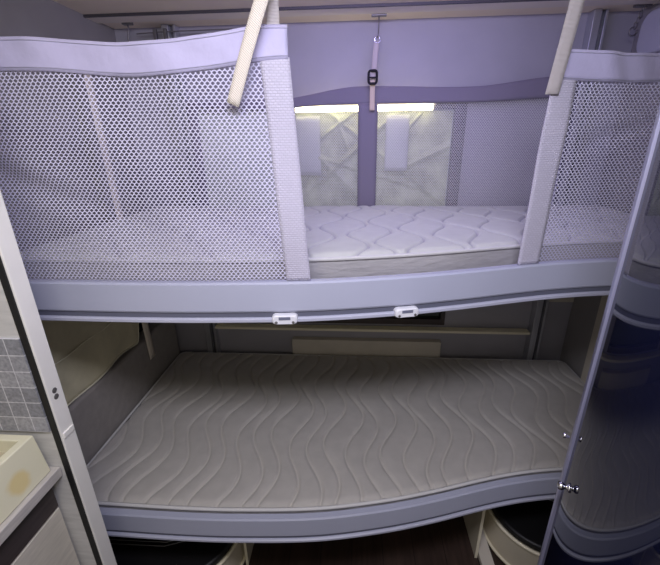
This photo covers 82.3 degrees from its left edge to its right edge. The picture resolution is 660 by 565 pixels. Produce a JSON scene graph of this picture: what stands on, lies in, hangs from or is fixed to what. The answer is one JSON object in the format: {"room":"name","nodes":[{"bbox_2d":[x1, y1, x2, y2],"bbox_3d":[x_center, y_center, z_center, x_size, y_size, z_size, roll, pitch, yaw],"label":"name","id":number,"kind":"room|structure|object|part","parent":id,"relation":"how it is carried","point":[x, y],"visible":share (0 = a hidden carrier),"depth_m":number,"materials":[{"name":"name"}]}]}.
{"room":"camper van interior","nodes":[
{"label":"camper van interior","id":0,"kind":"room"},
{"bbox_2d":[0,281,96,564],"bbox_3d":[-1.018,0.273,0.834,0.865,1.930,0.035,1,21,4],"label":"wall","id":1,"kind":"structure","parent":0,"point":[45,441],"depth_m":0.85,"materials":[{"name":"laminate"}]},
{"bbox_2d":[0,338,50,431],"bbox_3d":[-0.882,0.208,0.778,0.582,0.222,0.004,1,21,4],"label":"tile backsplash","id":2,"kind":"structure","parent":1,"relation":"attached to","point":[21,407],"depth_m":0.77,"materials":[{"name":"tile"}]},
{"bbox_2d":[0,190,116,564],"bbox_3d":[-0.577,0.278,0.807,0.018,1.930,0.036,1,21,4],"label":"trim","id":3,"kind":"structure","parent":1,"relation":"attached to","point":[10,255],"depth_m":0.77,"materials":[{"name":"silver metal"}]},
{"bbox_2d":[0,0,146,250],"bbox_3d":[-0.900,0.082,1.343,0.040,1.930,1.065,1,21,4],"label":"wall","id":4,"kind":"structure","parent":0,"point":[32,18],"depth_m":1.22,"materials":[{"name":"laminate"}]},
{"bbox_2d":[41,320,138,405],"bbox_3d":[-0.835,0.203,1.229,0.023,0.358,0.728,0,21,3],"label":"curtain","id":5,"kind":"object","parent":4,"relation":"hanging from","point":[83,352],"visible":0.4,"depth_m":1.28,"materials":[{"name":"beige fabric"}]},
{"bbox_2d":[83,74,154,359],"bbox_3d":[-0.832,-0.219,1.453,0.075,1.195,0.085,1,21,4],"label":"strap","id":6,"kind":"object","parent":4,"relation":"attached to","point":[145,326],"visible":0.27,"depth_m":1.37,"materials":[{"name":"beige fabric"}]},
{"bbox_2d":[68,323,179,464],"bbox_3d":[-0.839,0.441,1.537,0.065,0.300,0.855,1,21,4],"label":"panel","id":7,"kind":"object","parent":4,"relation":"attached to","point":[96,414],"visible":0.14,"depth_m":1.46,"materials":[{"name":"fabric"}]},
{"bbox_2d":[139,323,149,332],"bbox_3d":[-0.893,0.159,1.363,0.034,0.390,0.880,1,21,4],"label":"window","id":8,"kind":"structure","parent":4,"relation":"in","point":[140,324],"depth_m":1.72,"materials":[{"name":"black glass"}]},
{"bbox_2d":[28,258,617,324],"bbox_3d":[0.112,-0.104,1.239,1.978,0.096,0.908,1,21,4],"label":"bunk bed","id":9,"kind":"object","parent":4,"relation":"attached to","point":[278,302],"visible":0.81,"depth_m":0.86,"materials":[{"name":"grey"}]},
{"bbox_3d":[-0.102,0.081,0.844,0.026,0.007,0.001,-1,20,-1],"label":"print plate","id":10,"kind":"part","parent":9,"relation":"part of","materials":[{"name":"grey"}]},
{"bbox_2d":[20,205,629,280],"bbox_3d":[0.146,-0.156,1.271,1.908,0.089,0.799,1,21,4],"label":"mattress","id":11,"kind":"object","parent":9,"relation":"on","point":[377,240],"visible":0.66,"depth_m":1.05,"materials":[{"name":"fabric"}]},
{"bbox_3d":[0.179,0.067,0.870,0.026,0.007,0.001,-4,21,-9],"label":"print plate","id":12,"kind":"part","parent":9,"relation":"part of","materials":[{"name":"grey"}]},
{"bbox_2d":[83,0,659,23],"bbox_3d":[0.125,-0.944,1.303,1.990,0.008,0.080,1,21,4],"label":"trim","id":13,"kind":"structure","parent":4,"relation":"attached to","point":[459,5],"depth_m":1.30,"materials":[{"name":"beige plastic"}]},
{"bbox_2d":[53,0,653,28],"bbox_3d":[0.022,-0.575,0.238,3.400,0.050,2.650,1,21,4],"label":"ceiling","id":14,"kind":"structure","parent":0,"point":[81,6],"depth_m":1.31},
{"bbox_2d":[121,22,133,41],"bbox_3d":[-0.758,-0.935,1.427,0.036,0.088,0.020,1,21,4],"label":"ceiling hook","id":15,"kind":"object","parent":14,"relation":"hanging from","point":[128,24],"visible":0.67,"depth_m":1.42,"materials":[{"name":"silver metal"}]},
{"bbox_3d":[-0.759,-0.971,1.414,0.036,0.011,0.020,1,21,4],"label":"hook plate","id":16,"kind":"part","parent":15,"relation":"part of","materials":[{"name":"silver metal"}]},
{"bbox_2d":[0,0,310,280],"bbox_3d":[-0.439,-0.338,0.722,0.782,0.717,0.051,1,21,4],"label":"safety net","id":17,"kind":"object","parent":14,"relation":"hanging from","point":[267,44],"visible":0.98,"depth_m":0.74,"materials":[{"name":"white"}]},
{"bbox_2d":[136,28,235,39],"bbox_3d":[-0.472,-0.944,1.441,0.550,0.052,0.014,1,21,4],"label":"wire","id":18,"kind":"object","parent":14,"relation":"hanging from","point":[155,33],"visible":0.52,"depth_m":1.44,"materials":[{"name":"silver metal"}]},
{"bbox_2d":[367,13,386,110],"bbox_3d":[0.173,-0.820,1.414,0.064,0.318,0.035,1,21,4],"label":"strap","id":19,"kind":"object","parent":14,"relation":"hanging from","point":[372,82],"visible":0.94,"depth_m":1.42,"materials":[{"name":"beige fabric"}]},
{"bbox_3d":[0.176,-0.962,1.354,0.054,0.011,0.022,1,21,4],"label":"hook plate","id":20,"kind":"part","parent":19,"relation":"part of","materials":[{"name":"silver metal"}]},
{"bbox_2d":[517,0,659,264],"bbox_3d":[0.752,-0.395,0.830,0.612,0.717,0.050,-3,21,-5],"label":"safety net","id":21,"kind":"object","parent":14,"relation":"hanging from","point":[571,66],"visible":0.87,"depth_m":0.84,"materials":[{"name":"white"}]},
{"bbox_2d":[629,4,652,36],"bbox_3d":[1.073,-0.911,1.309,0.053,0.098,0.020,1,21,4],"label":"ceiling hook","id":22,"kind":"object","parent":14,"relation":"hanging from","point":[642,6],"visible":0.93,"depth_m":1.30,"materials":[{"name":"silver metal"}]},
{"bbox_3d":[1.073,-0.952,1.294,0.052,0.011,0.020,1,21,4],"label":"hook plate","id":23,"kind":"part","parent":22,"relation":"part of","materials":[{"name":"silver metal"}]},
{"bbox_2d":[243,516,505,564],"bbox_3d":[0.037,1.332,0.791,3.400,0.050,2.950,1,21,4],"label":"floor","id":24,"kind":"structure","parent":0,"point":[447,542],"depth_m":1.48,"materials":[{"name":"brown wood"}]},
{"bbox_2d":[0,488,79,564],"bbox_3d":[-0.930,0.962,0.589,0.568,0.809,0.887,1,21,4],"label":"base cabinet","id":25,"kind":"object","parent":24,"relation":"on","point":[42,537],"visible":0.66,"depth_m":0.82,"materials":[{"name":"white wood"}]},
{"bbox_2d":[0,466,61,545],"bbox_3d":[-0.925,0.572,0.438,0.600,0.025,0.898,1,21,4],"label":"countertop","id":26,"kind":"structure","parent":25,"relation":"on","point":[24,508],"depth_m":0.76,"materials":[{"name":"plastic"}]},
{"bbox_2d":[0,434,49,524],"bbox_3d":[-0.895,0.447,0.597,0.545,0.097,0.486,1,21,4],"label":"basin","id":27,"kind":"object","parent":26,"relation":"in","point":[23,465],"visible":1,"depth_m":0.76,"materials":[{"name":"white ceramic"}]},
{"bbox_3d":[-0.635,0.852,0.858,0.017,0.620,0.255,1,21,4],"label":"door","id":28,"kind":"part","parent":25,"relation":"part of","materials":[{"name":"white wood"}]},
{"bbox_2d":[108,536,244,564],"bbox_3d":[-0.581,0.890,1.679,0.554,0.172,0.884,1,21,4],"label":"seat","id":29,"kind":"object","parent":24,"relation":"on","point":[126,550],"visible":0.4,"depth_m":1.32,"materials":[{"name":"black leather"}]},
{"bbox_2d":[243,543,253,564],"bbox_3d":[-0.305,0.837,1.508,0.010,0.385,0.308,1,21,4],"label":"board","id":30,"kind":"object","parent":24,"relation":"on","point":[248,547],"visible":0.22,"depth_m":1.43,"materials":[{"name":"beige wood"}]},
{"bbox_3d":[-0.305,0.836,1.509,0.008,0.385,0.305,1,21,4],"label":"panel","id":31,"kind":"part","parent":30,"relation":"part of","materials":[{"name":"beige wood"}]},
{"bbox_2d":[99,472,561,542],"bbox_3d":[0.122,0.577,1.493,1.978,0.094,0.908,1,21,4],"label":"bunk bed","id":32,"kind":"object","parent":30,"relation":"on","point":[386,518],"visible":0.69,"depth_m":1.11,"materials":[{"name":"grey plastic"}]},
{"bbox_2d":[86,352,584,513],"bbox_3d":[0.153,0.554,1.497,1.908,0.094,0.873,1,21,4],"label":"mattress","id":33,"kind":"object","parent":32,"relation":"on","point":[217,432],"visible":0.86,"depth_m":1.39,"materials":[{"name":"fabric"}]},
{"bbox_2d":[292,336,440,357],"bbox_3d":[0.182,0.551,1.993,0.741,0.568,0.035,1,21,4],"label":"panel","id":34,"kind":"object","parent":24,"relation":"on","point":[395,347],"visible":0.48,"depth_m":1.89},
{"bbox_2d":[463,510,485,557],"bbox_3d":[0.565,0.824,1.509,0.010,0.385,0.283,1,21,4],"label":"board","id":35,"kind":"object","parent":24,"relation":"on","point":[474,522],"visible":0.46,"depth_m":1.44,"materials":[{"name":"beige wood"}]},
{"bbox_2d":[478,499,553,564],"bbox_3d":[0.851,0.881,1.651,0.533,0.172,0.744,1,21,4],"label":"seat","id":36,"kind":"object","parent":24,"relation":"on","point":[515,533],"visible":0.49,"depth_m":1.41,"materials":[{"name":"beige leather"}]},
{"bbox_2d":[492,499,553,551],"bbox_3d":[0.871,0.817,1.625,0.466,0.030,0.729,1,21,4],"label":"cushion","id":37,"kind":"object","parent":36,"relation":"on","point":[524,524],"depth_m":1.40,"materials":[{"name":"fabric"}]},
{"bbox_2d":[537,104,659,564],"bbox_3d":[0.452,0.425,0.375,0.138,1.890,0.686,-5,21,-10],"label":"door","id":38,"kind":"structure","parent":24,"relation":"on","point":[605,510],"depth_m":0.50,"materials":[{"name":"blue plastic"}]},
{"bbox_3d":[0.406,0.354,0.656,0.018,0.016,0.016,8,22,21],"label":"knob","id":39,"kind":"part","parent":38,"relation":"part of","materials":[{"name":"silver metal"}]},
{"bbox_2d":[114,11,639,359],"bbox_3d":[0.148,-0.101,1.793,2.070,1.930,0.040,1,21,4],"label":"wall","id":40,"kind":"structure","parent":0,"point":[478,50],"depth_m":1.51,"materials":[{"name":"paint"}]},
{"bbox_2d":[161,24,220,351],"bbox_3d":[-0.609,-0.094,1.802,0.052,1.929,0.045,1,21,4],"label":"trim","id":41,"kind":"structure","parent":40,"relation":"attached to","point":[212,334],"depth_m":1.61,"materials":[{"name":"metal"}]},
{"bbox_2d":[197,103,467,206],"bbox_3d":[-0.036,-0.519,1.627,1.175,0.435,0.040,1,21,4],"label":"window","id":42,"kind":"structure","parent":40,"relation":"in","point":[440,105],"depth_m":1.63,"materials":[{"name":"grey"}]},
{"bbox_2d":[295,111,452,206],"bbox_3d":[0.166,-0.514,1.604,0.670,0.385,0.031,1,21,4],"label":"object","id":43,"kind":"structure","parent":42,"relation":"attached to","point":[414,112],"depth_m":1.60,"materials":[{"name":"white fabric"}]},
{"bbox_2d":[295,103,435,112],"bbox_3d":[0.135,-0.713,1.529,0.575,0.038,0.023,1,21,4],"label":"strip light","id":44,"kind":"object","parent":40,"relation":"attached to","point":[411,104],"visible":0.4,"depth_m":1.52,"materials":[{"name":"white plastic"}]},
{"bbox_2d":[215,323,529,334],"bbox_3d":[0.188,0.227,1.856,1.527,0.014,0.044,1,21,4],"label":"ledge shelf","id":45,"kind":"object","parent":40,"relation":"attached to","point":[354,328],"visible":1,"depth_m":1.84,"materials":[{"name":"beige"}]},
{"bbox_2d":[300,311,445,324],"bbox_3d":[0.179,0.059,1.834,0.760,0.300,0.030,1,21,4],"label":"window","id":46,"kind":"structure","parent":40,"relation":"in","point":[437,318],"depth_m":1.86,"materials":[{"name":"grey"}]},
{"bbox_3d":[0.180,0.051,1.842,0.716,0.250,0.006,1,21,4],"label":"pane","id":47,"kind":"part","parent":46,"relation":"part of","materials":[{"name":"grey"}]},
{"bbox_2d":[186,77,575,206],"bbox_3d":[0.176,-0.541,1.560,1.529,0.526,0.018,1,21,4],"label":"safety net","id":48,"kind":"object","parent":40,"relation":"attached to","point":[535,88],"visible":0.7,"depth_m":1.53,"materials":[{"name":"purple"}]},
{"bbox_2d":[549,297,573,301],"bbox_3d":[1.075,-0.106,1.701,0.126,0.420,0.008,1,21,4],"label":"trim","id":49,"kind":"structure","parent":40,"relation":"attached to","point":[571,299],"depth_m":1.77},
{"bbox_2d":[522,9,608,359],"bbox_3d":[0.983,-0.076,1.698,0.052,1.929,0.045,1,21,4],"label":"trim","id":50,"kind":"structure","parent":40,"relation":"attached to","point":[596,22],"depth_m":1.51,"materials":[{"name":"metal"}]},
{"bbox_2d":[559,4,659,377],"bbox_3d":[1.136,0.048,1.359,0.040,1.930,0.745,1,21,4],"label":"wall","id":51,"kind":"structure","parent":0,"point":[584,310],"depth_m":1.50,"materials":[{"name":"laminate"}]},
{"bbox_2d":[580,295,608,382],"bbox_3d":[1.121,0.197,1.574,0.014,0.700,0.050,1,21,4],"label":"trim","id":52,"kind":"structure","parent":51,"relation":"attached to","point":[604,299],"depth_m":1.59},
{"bbox_2d":[636,8,659,52],"bbox_3d":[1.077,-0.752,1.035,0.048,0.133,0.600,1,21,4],"label":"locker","id":53,"kind":"object","parent":51,"relation":"attached to","point":[648,41],"visible":0.79,"depth_m":1.26,"materials":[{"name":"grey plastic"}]}
]}

